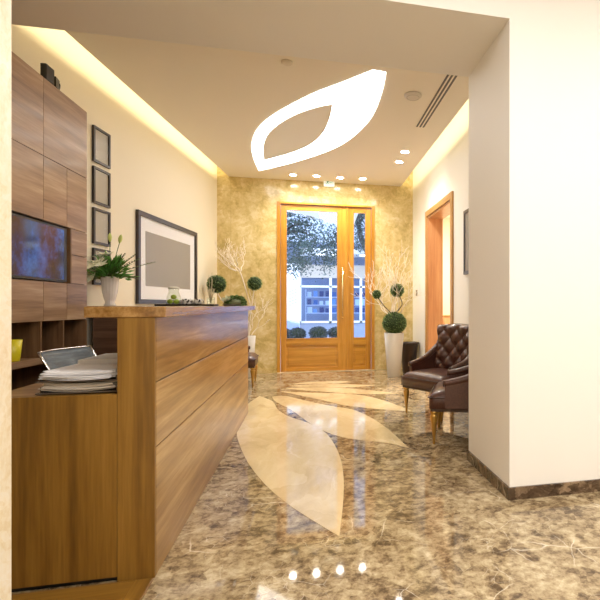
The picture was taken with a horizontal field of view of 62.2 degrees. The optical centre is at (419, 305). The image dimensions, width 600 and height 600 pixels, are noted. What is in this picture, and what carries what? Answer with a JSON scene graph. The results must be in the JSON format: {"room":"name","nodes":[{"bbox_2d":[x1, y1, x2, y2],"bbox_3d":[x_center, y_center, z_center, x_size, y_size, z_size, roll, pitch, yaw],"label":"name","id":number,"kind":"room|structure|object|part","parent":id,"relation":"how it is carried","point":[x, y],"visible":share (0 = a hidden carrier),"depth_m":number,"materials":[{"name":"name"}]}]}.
{"room":"lobby","nodes":[
{"label":"lobby","id":0,"kind":"room"},
{"bbox_2d":[0,0,10,599],"bbox_3d":[-2.211,-0.660,1.013,2.155,3.620,0.260,0,0,-13],"label":"wall","id":1,"kind":"structure","parent":0,"point":[5,5],"depth_m":1.36,"materials":[{"name":"beige paint"}]},
{"bbox_2d":[11,24,216,347],"bbox_3d":[-3.163,-0.660,4.464,0.198,3.620,7.435,0,0,-5],"label":"wall","id":2,"kind":"structure","parent":0,"point":[155,170],"depth_m":5.14,"materials":[{"name":"beige paint"}]},
{"bbox_2d":[92,165,110,208],"bbox_3d":[-3.059,-1.133,4.563,0.021,0.345,0.276,0,0,-5],"label":"picture","id":3,"kind":"object","parent":2,"relation":"attached to","point":[101,179],"visible":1,"depth_m":4.57,"materials":[{"name":"grey paper"}]},
{"bbox_2d":[96,170,107,204],"bbox_3d":[-3.065,-1.133,4.563,0.006,0.301,0.231,0,0,-5],"label":"print","id":4,"kind":"object","parent":3,"relation":"attached to","point":[101,175],"depth_m":4.57,"materials":[{"name":"beige paper"}]},
{"bbox_2d":[92,125,110,168],"bbox_3d":[-3.059,-1.518,4.563,0.021,0.335,0.276,0,0,-5],"label":"picture","id":5,"kind":"object","parent":2,"relation":"attached to","point":[101,140],"visible":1,"depth_m":4.57,"materials":[{"name":"grey paper"}]},
{"bbox_2d":[96,129,107,164],"bbox_3d":[-3.065,-1.518,4.563,0.006,0.291,0.231,0,0,-5],"label":"print","id":6,"kind":"object","parent":5,"relation":"attached to","point":[101,136],"depth_m":4.57,"materials":[{"name":"beige paper"}]},
{"bbox_2d":[92,207,110,246],"bbox_3d":[-3.059,-0.749,4.563,0.021,0.338,0.276,0,0,-5],"label":"picture","id":7,"kind":"object","parent":2,"relation":"attached to","point":[101,219],"visible":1,"depth_m":4.55,"materials":[{"name":"grey paper"}]},
{"bbox_2d":[96,211,107,243],"bbox_3d":[-3.065,-0.749,4.563,0.006,0.294,0.231,0,0,-5],"label":"print","id":8,"kind":"object","parent":7,"relation":"attached to","point":[101,216],"depth_m":4.57,"materials":[{"name":"beige paper"}]},
{"bbox_2d":[92,248,110,284],"bbox_3d":[-3.059,-0.367,4.563,0.021,0.345,0.276,0,0,-5],"label":"picture","id":9,"kind":"object","parent":2,"relation":"attached to","point":[95,251],"visible":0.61,"depth_m":4.49,"materials":[{"name":"grey"}]},
{"bbox_2d":[96,251,107,282],"bbox_3d":[-3.065,-0.367,4.563,0.006,0.301,0.231,0,0,-5],"label":"print","id":10,"kind":"object","parent":9,"relation":"attached to","point":[97,252],"depth_m":4.52,"materials":[{"name":"beige"}]},
{"bbox_2d":[136,209,196,303],"bbox_3d":[-3.187,-0.538,6.077,0.032,1.037,1.707,0,0,-5],"label":"framed picture","id":11,"kind":"object","parent":2,"relation":"attached to","point":[172,248],"visible":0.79,"depth_m":5.86,"materials":[{"name":"grey"}]},
{"bbox_2d":[145,231,189,289],"bbox_3d":[-3.195,-0.538,6.076,0.002,0.627,1.293,0,0,-5],"label":"print","id":12,"kind":"object","parent":11,"relation":"attached to","point":[170,256],"depth_m":5.97,"materials":[{"name":"beige paper"}]},
{"bbox_2d":[11,0,509,76],"bbox_3d":[-1.578,-2.086,2.704,4.158,0.768,0.741,0,0,-13],"label":"ceiling beam","id":13,"kind":"structure","parent":0,"point":[449,37],"depth_m":2.88,"materials":[{"name":"white paint"}]},
{"bbox_2d":[66,31,468,185],"bbox_3d":[-1.520,-2.175,5.702,3.593,0.050,5.070,0,0,-13],"label":"ceiling","id":14,"kind":"structure","parent":0,"point":[217,99],"depth_m":4.98,"materials":[{"name":"beige paint"}]},
{"bbox_2d":[281,59,292,65],"bbox_3d":[-1.174,-2.138,4.194,0.100,0.024,0.100,0,0,-13],"label":"smoke detector","id":15,"kind":"object","parent":14,"relation":"attached to","point":[286,62],"visible":1,"depth_m":4.17,"materials":[{"name":"beige plastic"}]},
{"bbox_2d":[252,70,385,170],"bbox_3d":[-1.446,-2.153,5.961,1.085,0.034,3.896,0,0,-36],"label":"recessed light","id":16,"kind":"object","parent":14,"relation":"in","point":[321,121],"visible":0.96,"depth_m":5.57,"materials":[{"name":"white plastic"}]},
{"bbox_3d":[-1.607,-2.140,6.011,0.579,0.009,2.363,0,0,-33],"label":"panel","id":17,"kind":"part","parent":16,"relation":"part of","materials":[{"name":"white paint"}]},
{"bbox_2d":[404,91,421,100],"bbox_3d":[-0.072,-2.135,4.852,0.176,0.031,0.176,0,0,-13],"label":"ceiling speaker","id":18,"kind":"object","parent":14,"relation":"attached to","point":[411,95],"visible":1,"depth_m":4.82,"materials":[{"name":"beige plastic"}]},
{"bbox_2d":[415,74,457,127],"bbox_3d":[0.210,-2.149,4.814,0.124,0.010,1.880,0,0,-13],"label":"ceiling vent","id":19,"kind":"object","parent":14,"relation":"in","point":[448,81],"visible":0.64,"depth_m":4.95,"materials":[{"name":"beige metal"}]},
{"bbox_2d":[11,369,599,599],"bbox_3d":[1.272,1.209,3.344,10.400,0.122,11.533,0,0,-13],"label":"floor","id":20,"kind":"structure","parent":0,"point":[326,488],"depth_m":2.55,"materials":[{"name":"brown stone"}]},
{"bbox_2d":[11,51,86,389],"bbox_3d":[-2.784,-0.223,2.815,0.502,2.746,2.165,0,0,-11],"label":"wall unit","id":21,"kind":"object","parent":20,"relation":"on","point":[49,129],"visible":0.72,"depth_m":3.40,"materials":[{"name":"brown wood"}]},
{"bbox_2d":[11,339,22,361],"bbox_3d":[-2.636,0.292,3.071,0.104,0.140,0.104,0,0,-13],"label":"cup","id":22,"kind":"object","parent":21,"relation":"in","point":[16,344],"visible":0.56,"depth_m":3.05,"materials":[{"name":"yellow ceramic"}]},
{"bbox_3d":[-2.566,-0.029,2.958,0.018,0.277,0.725,0,0,-11],"label":"door panel","id":23,"kind":"part","parent":21,"relation":"part of","materials":[{"name":"brown wood"}]},
{"bbox_3d":[-2.566,-0.822,2.958,0.018,0.446,0.725,0,0,-11],"label":"door panel","id":24,"kind":"part","parent":21,"relation":"part of","materials":[{"name":"brown wood"}]},
{"bbox_3d":[-2.566,-1.323,2.958,0.018,0.546,0.725,0,0,-11],"label":"door panel","id":25,"kind":"part","parent":21,"relation":"part of","materials":[{"name":"brown wood"}]},
{"bbox_2d":[11,358,42,369],"bbox_3d":[-2.785,0.384,2.836,0.495,0.043,2.086,0,0,-11],"label":"cubby shelf","id":26,"kind":"object","parent":21,"relation":"attached to","point":[24,362],"depth_m":3.14,"materials":[{"name":"brown wood"}]},
{"bbox_2d":[11,212,66,281],"bbox_3d":[-2.599,-0.383,2.995,0.042,0.410,1.317,0,0,-11],"label":"television","id":27,"kind":"object","parent":21,"relation":"in","point":[38,248],"visible":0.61,"depth_m":3.27,"materials":[{"name":"black plastic"}]},
{"bbox_2d":[40,63,60,89],"bbox_3d":[-2.710,-1.656,3.508,0.080,0.112,0.336,0,0,-13],"label":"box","id":28,"kind":"object","parent":21,"relation":"on","point":[46,71],"visible":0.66,"depth_m":3.39,"materials":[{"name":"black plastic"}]},
{"bbox_3d":[-2.669,-0.029,3.467,0.018,0.277,0.305,0,0,-11],"label":"door panel","id":29,"kind":"part","parent":21,"relation":"part of","materials":[{"name":"brown wood"}]},
{"bbox_3d":[-2.669,-0.822,3.467,0.018,0.446,0.305,0,0,-11],"label":"door panel","id":30,"kind":"part","parent":21,"relation":"part of","materials":[{"name":"brown wood"}]},
{"bbox_3d":[-2.700,-1.323,3.620,0.018,0.546,0.617,0,0,-11],"label":"door panel","id":31,"kind":"part","parent":21,"relation":"part of","materials":[{"name":"brown wood"}]},
{"bbox_3d":[-2.731,-0.822,3.772,0.018,0.446,0.308,0,0,-11],"label":"door panel","id":32,"kind":"part","parent":21,"relation":"part of","materials":[{"name":"brown wood"}]},
{"bbox_3d":[-2.731,-0.029,3.772,0.018,0.277,0.308,0,0,-11],"label":"door panel","id":33,"kind":"part","parent":21,"relation":"part of","materials":[{"name":"brown wood"}]},
{"bbox_3d":[-2.737,-0.282,3.805,0.018,0.219,0.240,0,0,-11],"label":"door panel","id":34,"kind":"part","parent":21,"relation":"part of","materials":[{"name":"brown wood"}]},
{"bbox_3d":[-2.737,-0.495,3.805,0.018,0.197,0.240,0,0,-11],"label":"door panel","id":35,"kind":"part","parent":21,"relation":"part of","materials":[{"name":"brown wood"}]},
{"bbox_2d":[37,345,96,369],"bbox_3d":[-1.798,0.702,2.853,0.693,0.896,0.560,0,0,-2],"label":"office chair","id":36,"kind":"object","parent":20,"relation":"on","point":[60,357],"visible":0.1,"depth_m":2.81,"materials":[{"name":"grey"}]},
{"bbox_2d":[11,578,152,599],"bbox_3d":[-1.475,1.144,1.622,0.865,0.012,0.550,0,0,-13],"label":"platform","id":37,"kind":"object","parent":20,"relation":"on","point":[131,589],"visible":1,"depth_m":1.88,"materials":[{"name":"brown wood"}]},
{"bbox_2d":[11,306,254,591],"bbox_3d":[-2.130,0.578,3.519,1.363,1.145,3.417,0,0,-13],"label":"reception desk","id":38,"kind":"object","parent":20,"relation":"on","point":[104,485],"depth_m":1.99,"materials":[{"name":"brown wood"}]},
{"bbox_3d":[-1.497,0.748,1.932,0.483,0.760,0.030,0,0,-13],"label":"panel","id":39,"kind":"part","parent":38,"relation":"part of","materials":[{"name":"brown wood"}]},
{"bbox_2d":[35,375,116,394],"bbox_3d":[-1.452,0.330,2.102,0.300,0.076,0.285,0,0,-13],"label":"tray","id":40,"kind":"object","parent":38,"relation":"on","point":[111,378],"visible":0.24,"depth_m":1.97,"materials":[{"name":"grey plastic"}]},
{"bbox_2d":[38,381,116,391],"bbox_3d":[-1.452,0.338,2.099,0.311,0.041,0.271,0,0,-13],"label":"paper stack","id":41,"kind":"object","parent":40,"relation":"in","point":[90,385],"visible":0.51,"depth_m":1.98,"materials":[{"name":"beige paper"}]},
{"bbox_2d":[38,373,116,380],"bbox_3d":[-1.451,0.299,2.098,0.301,0.024,0.286,0,0,-13],"label":"paper stack","id":42,"kind":"object","parent":40,"relation":"in","point":[45,377],"visible":0.35,"depth_m":1.97,"materials":[{"name":"white paper"}]},
{"bbox_2d":[40,363,116,375],"bbox_3d":[-1.451,0.283,2.115,0.289,0.021,0.297,0,0,-13],"label":"paper stack","id":43,"kind":"object","parent":42,"relation":"on","point":[79,369],"visible":0.79,"depth_m":2.02,"materials":[{"name":"white paper"}]},
{"bbox_2d":[78,353,116,363],"bbox_3d":[-1.520,0.312,2.417,0.260,0.112,0.320,0,0,-13],"label":"pile","id":44,"kind":"object","parent":43,"relation":"on","point":[81,361],"visible":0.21,"depth_m":2.25,"materials":[{"name":"white paper"}]},
{"bbox_2d":[86,353,116,358],"bbox_3d":[-1.527,0.255,2.416,0.215,0.001,0.280,0,0,-13],"label":"paper sheet","id":45,"kind":"object","parent":44,"relation":"on","point":[108,355],"visible":0.43,"depth_m":2.37,"materials":[{"name":"white paper"}]},
{"bbox_3d":[-2.421,0.600,4.441,1.115,1.100,0.030,0,0,-13],"label":"return panel","id":46,"kind":"part","parent":38,"relation":"part of","materials":[{"name":"brown wood"}]},
{"bbox_2d":[87,233,153,305],"bbox_3d":[-2.807,-0.338,4.447,0.576,0.685,0.468,0,0,-13],"label":"flower vase","id":47,"kind":"object","parent":38,"relation":"on","point":[109,284],"visible":0.97,"depth_m":4.40,"materials":[{"name":"white ceramic"}]},
{"bbox_3d":[-2.994,-0.255,4.299,0.152,0.115,0.071,0,0,34],"label":"lily flower","id":48,"kind":"part","parent":47,"relation":"part of","materials":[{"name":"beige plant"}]},
{"bbox_3d":[-2.964,-0.363,4.255,0.108,0.102,0.137,0,0,-40],"label":"lily flower","id":49,"kind":"part","parent":47,"relation":"part of","materials":[{"name":"beige plant"}]},
{"bbox_3d":[-2.889,-0.386,4.284,0.150,0.075,0.121,0,0,-13],"label":"lily flower","id":50,"kind":"part","parent":47,"relation":"part of","materials":[{"name":"beige plant"}]},
{"bbox_3d":[-2.882,-0.482,4.359,0.148,0.055,0.142,0,0,-13],"label":"lily flower","id":51,"kind":"part","parent":47,"relation":"part of","materials":[{"name":"beige plant"}]},
{"bbox_3d":[-2.916,-0.414,4.383,0.111,0.363,0.225,0,0,23],"label":"flower stem","id":52,"kind":"part","parent":47,"relation":"part of","materials":[{"name":"green plant"}]},
{"bbox_3d":[-1.191,0.600,1.998,0.142,1.100,0.020,0,0,-13],"label":"post","id":53,"kind":"part","parent":38,"relation":"part of","materials":[{"name":"brown wood"}]},
{"bbox_2d":[84,306,254,317],"bbox_3d":[-1.615,0.028,3.639,0.305,0.045,3.417,0,0,-13],"label":"countertop","id":54,"kind":"structure","parent":38,"relation":"on","point":[127,311],"depth_m":2.00,"materials":[{"name":"beige stone"}]},
{"bbox_2d":[154,304,218,305],"bbox_3d":[-2.248,-0.004,4.599,0.515,0.018,0.260,0,0,-13],"label":"serving tray","id":55,"kind":"object","parent":38,"relation":"on","point":[154,304],"visible":0.97,"depth_m":4.48,"materials":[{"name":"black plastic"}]},
{"bbox_2d":[182,299,193,303],"bbox_3d":[-2.237,-0.034,4.557,0.093,0.060,0.082,0,0,30],"label":"patterned cup","id":56,"kind":"object","parent":55,"relation":"on","point":[184,301],"visible":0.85,"depth_m":4.53,"materials":[{"name":"white ceramic"}]},
{"bbox_2d":[194,299,203,303],"bbox_3d":[-2.141,-0.034,4.585,0.080,0.060,0.070,0,0,30],"label":"patterned cup","id":57,"kind":"object","parent":55,"relation":"on","point":[196,301],"visible":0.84,"depth_m":4.56,"materials":[{"name":"white ceramic"}]},
{"bbox_2d":[206,280,214,302],"bbox_3d":[-2.046,-0.164,4.641,0.084,0.320,0.100,0,0,-45],"label":"vase","id":58,"kind":"object","parent":55,"relation":"on","point":[210,293],"visible":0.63,"depth_m":4.63,"materials":[{"name":"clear glass"}]},
{"bbox_2d":[220,295,247,305],"bbox_3d":[-1.875,-0.027,4.785,0.257,0.172,0.248,0,0,-13],"label":"succulent arrangement","id":59,"kind":"object","parent":38,"relation":"on","point":[232,300],"visible":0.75,"depth_m":4.73,"materials":[{"name":"green plant"}]},
{"bbox_3d":[-1.886,-0.004,4.797,0.220,0.018,0.220,0,0,-13],"label":"dish","id":60,"kind":"part","parent":59,"relation":"part of","materials":[{"name":"grey"}]},
{"bbox_2d":[207,237,271,377],"bbox_3d":[-2.842,0.018,7.557,0.956,2.263,0.754,0,0,-13],"label":"topiary plant","id":61,"kind":"object","parent":20,"relation":"on","point":[219,283],"visible":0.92,"depth_m":7.53,"materials":[{"name":"green plant"}]},
{"bbox_3d":[-2.909,0.126,7.478,0.574,0.795,0.132,0,0,-34],"label":"ball stem","id":62,"kind":"part","parent":61,"relation":"part of","materials":[{"name":"beige"}]},
{"bbox_3d":[-2.791,0.818,7.615,0.300,0.665,0.300,0,0,-13],"label":"planter","id":63,"kind":"part","parent":61,"relation":"part of","materials":[{"name":"grey"}]},
{"bbox_2d":[248,346,258,386],"bbox_3d":[-2.687,0.677,6.868,0.647,0.954,0.674,0,0,-15],"label":"leather armchair","id":64,"kind":"object","parent":20,"relation":"on","point":[252,357],"visible":0.09,"depth_m":6.67,"materials":[{"name":"brown leather"}]},
{"bbox_3d":[-2.353,1.012,6.683,0.070,0.276,0.070,0,0,-15],"label":"leg","id":65,"kind":"part","parent":64,"relation":"part of","materials":[{"name":"gold metal"}]},
{"bbox_3d":[-2.650,0.769,6.878,0.540,0.162,0.620,0,0,-15],"label":"seat","id":66,"kind":"part","parent":64,"relation":"part of","materials":[{"name":"brown leather"}]},
{"bbox_3d":[-2.492,1.012,7.195,0.070,0.276,0.070,0,0,-15],"label":"leg","id":67,"kind":"part","parent":64,"relation":"part of","materials":[{"name":"gold metal"}]},
{"bbox_2d":[348,245,424,376],"bbox_3d":[-0.479,0.058,7.873,1.285,2.184,0.896,0,0,14],"label":"topiary plant","id":68,"kind":"object","parent":20,"relation":"on","point":[393,323],"visible":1,"depth_m":7.61,"materials":[{"name":"green plant"}]},
{"bbox_3d":[-0.482,-0.009,7.672,0.404,0.288,0.054,0,0,-13],"label":"ball stem","id":69,"kind":"part","parent":68,"relation":"part of","materials":[{"name":"brown wood"}]},
{"bbox_3d":[-0.422,0.795,7.706,0.320,0.710,0.320,0,0,-13],"label":"planter","id":70,"kind":"part","parent":68,"relation":"part of","materials":[{"name":"grey ceramic"}]},
{"bbox_2d":[402,341,418,373],"bbox_3d":[-0.188,0.887,8.100,0.340,0.526,0.340,0,0,-13],"label":"waste bin","id":71,"kind":"object","parent":20,"relation":"on","point":[410,348],"visible":0.69,"depth_m":7.98,"materials":[{"name":"black"}]},
{"bbox_2d":[401,323,468,421],"bbox_3d":[0.236,0.677,5.081,0.647,0.954,0.674,0,0,-43],"label":"leather armchair","id":72,"kind":"object","parent":20,"relation":"on","point":[450,351],"visible":0.75,"depth_m":5.16,"materials":[{"name":"brown leather"}]},
{"bbox_3d":[-0.145,1.012,5.091,0.070,0.276,0.070,0,0,-43],"label":"leg","id":73,"kind":"part","parent":72,"relation":"part of","materials":[{"name":"gold metal"}]},
{"bbox_3d":[0.206,0.862,5.054,0.522,0.027,0.600,0,0,-43],"label":"seat rail","id":74,"kind":"part","parent":72,"relation":"part of","materials":[{"name":"brown leather"}]},
{"bbox_3d":[0.065,0.535,5.331,0.465,0.264,0.083,0,0,-38],"label":"armrest","id":75,"kind":"part","parent":72,"relation":"part of","materials":[{"name":"brown leather"}]},
{"bbox_3d":[0.062,0.635,5.327,0.439,0.410,0.057,0,0,-39],"label":"arm panel","id":76,"kind":"part","parent":72,"relation":"part of","materials":[{"name":"brown leather"}]},
{"bbox_3d":[0.207,0.769,5.055,0.540,0.162,0.620,0,0,-43],"label":"seat","id":77,"kind":"part","parent":72,"relation":"part of","materials":[{"name":"brown leather"}]},
{"bbox_3d":[0.397,0.465,5.229,0.209,0.530,0.560,0,0,-43],"label":"backrest","id":78,"kind":"part","parent":72,"relation":"part of","materials":[{"name":"brown leather"}]},
{"bbox_3d":[0.470,0.535,4.890,0.084,0.265,0.466,0,0,43],"label":"armrest","id":79,"kind":"part","parent":72,"relation":"part of","materials":[{"name":"brown leather"}]},
{"bbox_2d":[428,365,468,443],"bbox_3d":[0.419,0.677,4.176,0.647,0.954,0.674,0,0,7],"label":"leather armchair","id":80,"kind":"object","parent":20,"relation":"on","point":[451,394],"visible":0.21,"depth_m":3.89,"materials":[{"name":"brown leather"}]},
{"bbox_3d":[0.116,1.012,3.946,0.070,0.276,0.070,0,0,7],"label":"leg","id":81,"kind":"part","parent":80,"relation":"part of","materials":[{"name":"gold metal"}]},
{"bbox_3d":[0.178,1.012,4.472,0.070,0.276,0.070,0,0,7],"label":"leg","id":82,"kind":"part","parent":80,"relation":"part of","materials":[{"name":"gold metal"}]},
{"bbox_3d":[0.381,0.769,4.181,0.540,0.162,0.620,0,0,7],"label":"seat","id":83,"kind":"part","parent":80,"relation":"part of","materials":[{"name":"brown leather"}]},
{"bbox_3d":[0.380,0.862,4.181,0.522,0.027,0.600,0,0,7],"label":"seat rail","id":84,"kind":"part","parent":80,"relation":"part of","materials":[{"name":"brown leather"}]},
{"bbox_3d":[0.427,0.535,3.874,0.466,0.265,0.084,0,0,2],"label":"armrest","id":85,"kind":"part","parent":80,"relation":"part of","materials":[{"name":"brown leather"}]},
{"bbox_3d":[0.422,0.635,3.876,0.439,0.410,0.057,0,0,3],"label":"arm panel","id":86,"kind":"part","parent":80,"relation":"part of","materials":[{"name":"brown leather"}]},
{"bbox_3d":[0.497,0.535,4.469,0.465,0.264,0.083,0,0,12],"label":"armrest","id":87,"kind":"part","parent":80,"relation":"part of","materials":[{"name":"brown leather"}]},
{"bbox_3d":[0.492,0.635,4.469,0.439,0.410,0.057,0,0,11],"label":"arm panel","id":88,"kind":"part","parent":80,"relation":"part of","materials":[{"name":"brown leather"}]},
{"bbox_2d":[217,166,412,372],"bbox_3d":[-2.021,-0.660,8.332,4.256,3.620,0.280,0,0,-13],"label":"wall","id":89,"kind":"structure","parent":0,"point":[246,207],"depth_m":8.08,"materials":[{"name":"gold paint"}]},
{"bbox_2d":[277,201,374,372],"bbox_3d":[-1.649,-0.312,8.390,1.668,2.925,0.336,0,0,-13],"label":"door","id":90,"kind":"structure","parent":89,"relation":"in","point":[346,352],"depth_m":8.35,"materials":[{"name":"brown wood"}]},
{"bbox_3d":[-1.877,-0.298,8.273,0.875,2.873,0.050,0,0,-13],"label":"rail","id":91,"kind":"part","parent":90,"relation":"part of","materials":[{"name":"brown wood"}]},
{"bbox_3d":[-1.878,0.885,8.276,0.875,0.380,0.024,0,0,-13],"label":"panel","id":92,"kind":"part","parent":90,"relation":"part of","materials":[{"name":"brown wood"}]},
{"bbox_3d":[-1.636,-1.758,8.333,1.668,0.035,0.132,0,0,-13],"label":"head frame","id":93,"kind":"part","parent":90,"relation":"part of","materials":[{"name":"brown wood"}]},
{"bbox_3d":[-1.358,-0.237,8.329,0.021,0.845,0.086,0,0,-13],"label":"handle","id":94,"kind":"part","parent":90,"relation":"part of","materials":[{"name":"gold metal"}]},
{"bbox_3d":[-1.080,-0.298,8.459,0.223,2.873,0.050,0,0,-13],"label":"rail","id":95,"kind":"part","parent":90,"relation":"part of","materials":[{"name":"brown wood"}]},
{"bbox_3d":[-1.080,0.885,8.462,0.223,0.380,0.024,0,0,-13],"label":"panel","id":96,"kind":"part","parent":90,"relation":"part of","materials":[{"name":"brown wood"}]},
{"bbox_2d":[324,181,333,186],"bbox_3d":[-1.580,-2.135,8.257,0.180,0.140,0.062,0,0,-13],"label":"exit sign","id":97,"kind":"object","parent":89,"relation":"attached to","point":[326,183],"visible":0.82,"depth_m":8.23,"materials":[{"name":"white"}]},
{"bbox_2d":[257,365,401,373],"bbox_3d":[-1.744,1.113,8.245,3.286,0.075,0.014,0,0,-13],"label":"baseboard","id":98,"kind":"structure","parent":89,"relation":"attached to","point":[259,371],"depth_m":8.06,"materials":[{"name":"beige stone"}]},
{"bbox_2d":[287,210,357,223],"bbox_3d":[-2.971,-2.330,9.636,3.400,1.000,2.687,0,0,-13],"label":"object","id":99,"kind":"structure","parent":0,"point":[331,217],"depth_m":10.82,"materials":[{"name":"white"}]},
{"bbox_2d":[413,99,468,357],"bbox_3d":[0.519,-0.660,6.332,0.220,3.620,5.370,0,0,-13],"label":"wall","id":100,"kind":"structure","parent":0,"point":[444,169],"depth_m":6.66,"materials":[{"name":"white paint"}]},
{"bbox_2d":[425,191,453,352],"bbox_3d":[0.375,-0.172,6.935,0.265,2.645,1.475,0,0,-13],"label":"door","id":101,"kind":"structure","parent":100,"relation":"in","point":[434,222],"depth_m":7.53,"materials":[{"name":"brown wood"}]},
{"bbox_3d":[0.259,-1.450,6.908,0.027,0.090,1.295,0,0,-13],"label":"head casing","id":102,"kind":"part","parent":101,"relation":"part of","materials":[{"name":"brown wood"}]},
{"bbox_2d":[463,208,468,274],"bbox_3d":[0.642,-0.752,5.261,0.024,0.765,0.955,0,0,-13],"label":"framed picture","id":103,"kind":"object","parent":100,"relation":"attached to","point":[466,212],"visible":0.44,"depth_m":5.64,"materials":[{"name":"grey"}]},
{"bbox_2d":[465,212,468,270],"bbox_3d":[0.646,-0.752,5.265,0.011,0.705,0.900,0,0,-13],"label":"print","id":104,"kind":"object","parent":103,"relation":"attached to","point":[466,213],"depth_m":5.61,"materials":[{"name":"beige"}]},
{"bbox_2d":[443,217,449,314],"bbox_3d":[1.111,-0.350,7.345,1.694,3.000,5.700,0,0,-13],"label":"wall","id":105,"kind":"structure","parent":0,"point":[446,221],"depth_m":9.99,"materials":[{"name":"beige paint"}]},
{"bbox_2d":[469,0,599,486],"bbox_3d":[1.928,-0.660,3.524,3.042,3.620,0.741,0,0,-13],"label":"wall pillar","id":106,"kind":"structure","parent":0,"point":[534,94],"depth_m":2.90,"materials":[{"name":"white paint"}]},
{"bbox_2d":[467,450,599,500],"bbox_3d":[1.825,1.114,3.496,2.855,0.072,0.762,0,0,-13],"label":"baseboard","id":107,"kind":"structure","parent":106,"relation":"attached to","point":[584,486],"depth_m":2.89,"materials":[{"name":"stone"}]},
{"bbox_3d":[0.592,1.210,9.629,1.664,0.120,1.017,0,0,-13],"label":"floor","id":108,"kind":"structure","parent":0,"visible":0},
{"bbox_2d":[443,315,449,323],"bbox_3d":[0.612,0.672,9.729,1.260,0.955,0.510,0,0,-13],"label":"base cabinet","id":109,"kind":"object","parent":108,"relation":"on","point":[446,318],"visible":0.11,"depth_m":9.45,"materials":[{"name":"orange wood"}]},
{"bbox_3d":[0.670,0.645,9.492,0.385,0.810,0.018,0,0,-13],"label":"cabinet door","id":110,"kind":"part","parent":109,"relation":"part of","materials":[{"name":"brown wood"}]},
{"label":"outside","id":111,"kind":"structure","parent":0,"visible":0},
{"bbox_3d":[-3.679,1.255,26.731,55.000,0.110,36.267,0,0,-13],"label":"ground","id":112,"kind":"structure","parent":111,"visible":0},
{"bbox_2d":[287,320,300,337],"bbox_3d":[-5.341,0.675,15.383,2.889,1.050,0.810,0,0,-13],"label":"parked car","id":113,"kind":"object","parent":112,"relation":"on","point":[290,324],"visible":0.11,"depth_m":15.26,"materials":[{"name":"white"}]},
{"bbox_2d":[288,327,306,337],"bbox_3d":[-3.799,0.927,14.723,0.580,0.546,0.500,0,0,-13],"label":"shrub","id":114,"kind":"object","parent":112,"relation":"on","point":[296,332],"visible":0.88,"depth_m":14.60,"materials":[{"name":"green plant"}]},
{"bbox_2d":[308,326,327,337],"bbox_3d":[-3.148,0.903,14.674,0.633,0.593,0.535,0,0,-13],"label":"shrub","id":115,"kind":"object","parent":112,"relation":"on","point":[315,332],"visible":0.94,"depth_m":14.54,"materials":[{"name":"green plant"}]},
{"bbox_2d":[287,212,360,281],"bbox_3d":[-3.535,-1.062,12.558,4.115,4.532,3.030,0,0,-20],"label":"street tree","id":116,"kind":"object","parent":112,"relation":"on","point":[296,221],"visible":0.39,"depth_m":12.33,"materials":[{"name":"grey plant"}]},
{"bbox_2d":[287,213,364,337],"bbox_3d":[-3.304,-3.325,18.534,14.000,9.050,4.400,0,0,-13],"label":"building","id":117,"kind":"structure","parent":112,"relation":"on","point":[295,289],"depth_m":17.41,"materials":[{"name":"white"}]},
{"bbox_2d":[305,289,364,320],"bbox_3d":[-2.947,0.300,18.104,2.760,1.800,0.300,0,0,-13],"label":"display shelf","id":118,"kind":"object","parent":117,"relation":"attached to","point":[305,289],"visible":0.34,"depth_m":17.78,"materials":[{"name":"white"}]},
{"bbox_2d":[307,307,311,312],"bbox_3d":[-4.127,0.162,17.788,0.177,0.216,0.120,0,0,-13],"label":"display box","id":119,"kind":"object","parent":118,"relation":"on","point":[309,309],"visible":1,"depth_m":17.73,"materials":[{"name":"white"}]},
{"bbox_2d":[313,291,317,296],"bbox_3d":[-3.925,-0.437,17.835,0.149,0.214,0.120,0,0,-13],"label":"display box","id":120,"kind":"object","parent":118,"relation":"on","point":[315,293],"visible":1,"depth_m":17.78,"materials":[{"name":"blue"}]},
{"bbox_2d":[319,307,323,312],"bbox_3d":[-3.698,0.171,17.888,0.170,0.199,0.120,0,0,-13],"label":"display box","id":121,"kind":"object","parent":118,"relation":"on","point":[321,309],"visible":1,"depth_m":17.83,"materials":[{"name":"blue"}]},
{"bbox_2d":[319,291,323,296],"bbox_3d":[-3.708,-0.433,17.885,0.150,0.206,0.120,0,0,-13],"label":"display box","id":122,"kind":"object","parent":118,"relation":"on","point":[321,293],"visible":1,"depth_m":17.83,"materials":[{"name":"blue"}]},
{"bbox_2d":[327,326,336,337],"bbox_3d":[-2.650,0.920,15.093,0.598,0.560,0.503,0,0,-13],"label":"shrub","id":123,"kind":"object","parent":112,"relation":"on","point":[332,332],"visible":0.42,"depth_m":14.95,"materials":[{"name":"green plant"}]},
{"bbox_2d":[354,213,364,264],"bbox_3d":[-1.077,-1.556,15.740,3.469,5.523,2.743,0,0,-6],"label":"street tree","id":124,"kind":"object","parent":112,"relation":"on","point":[360,218],"visible":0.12,"depth_m":15.38,"materials":[{"name":"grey plant"}]}
]}

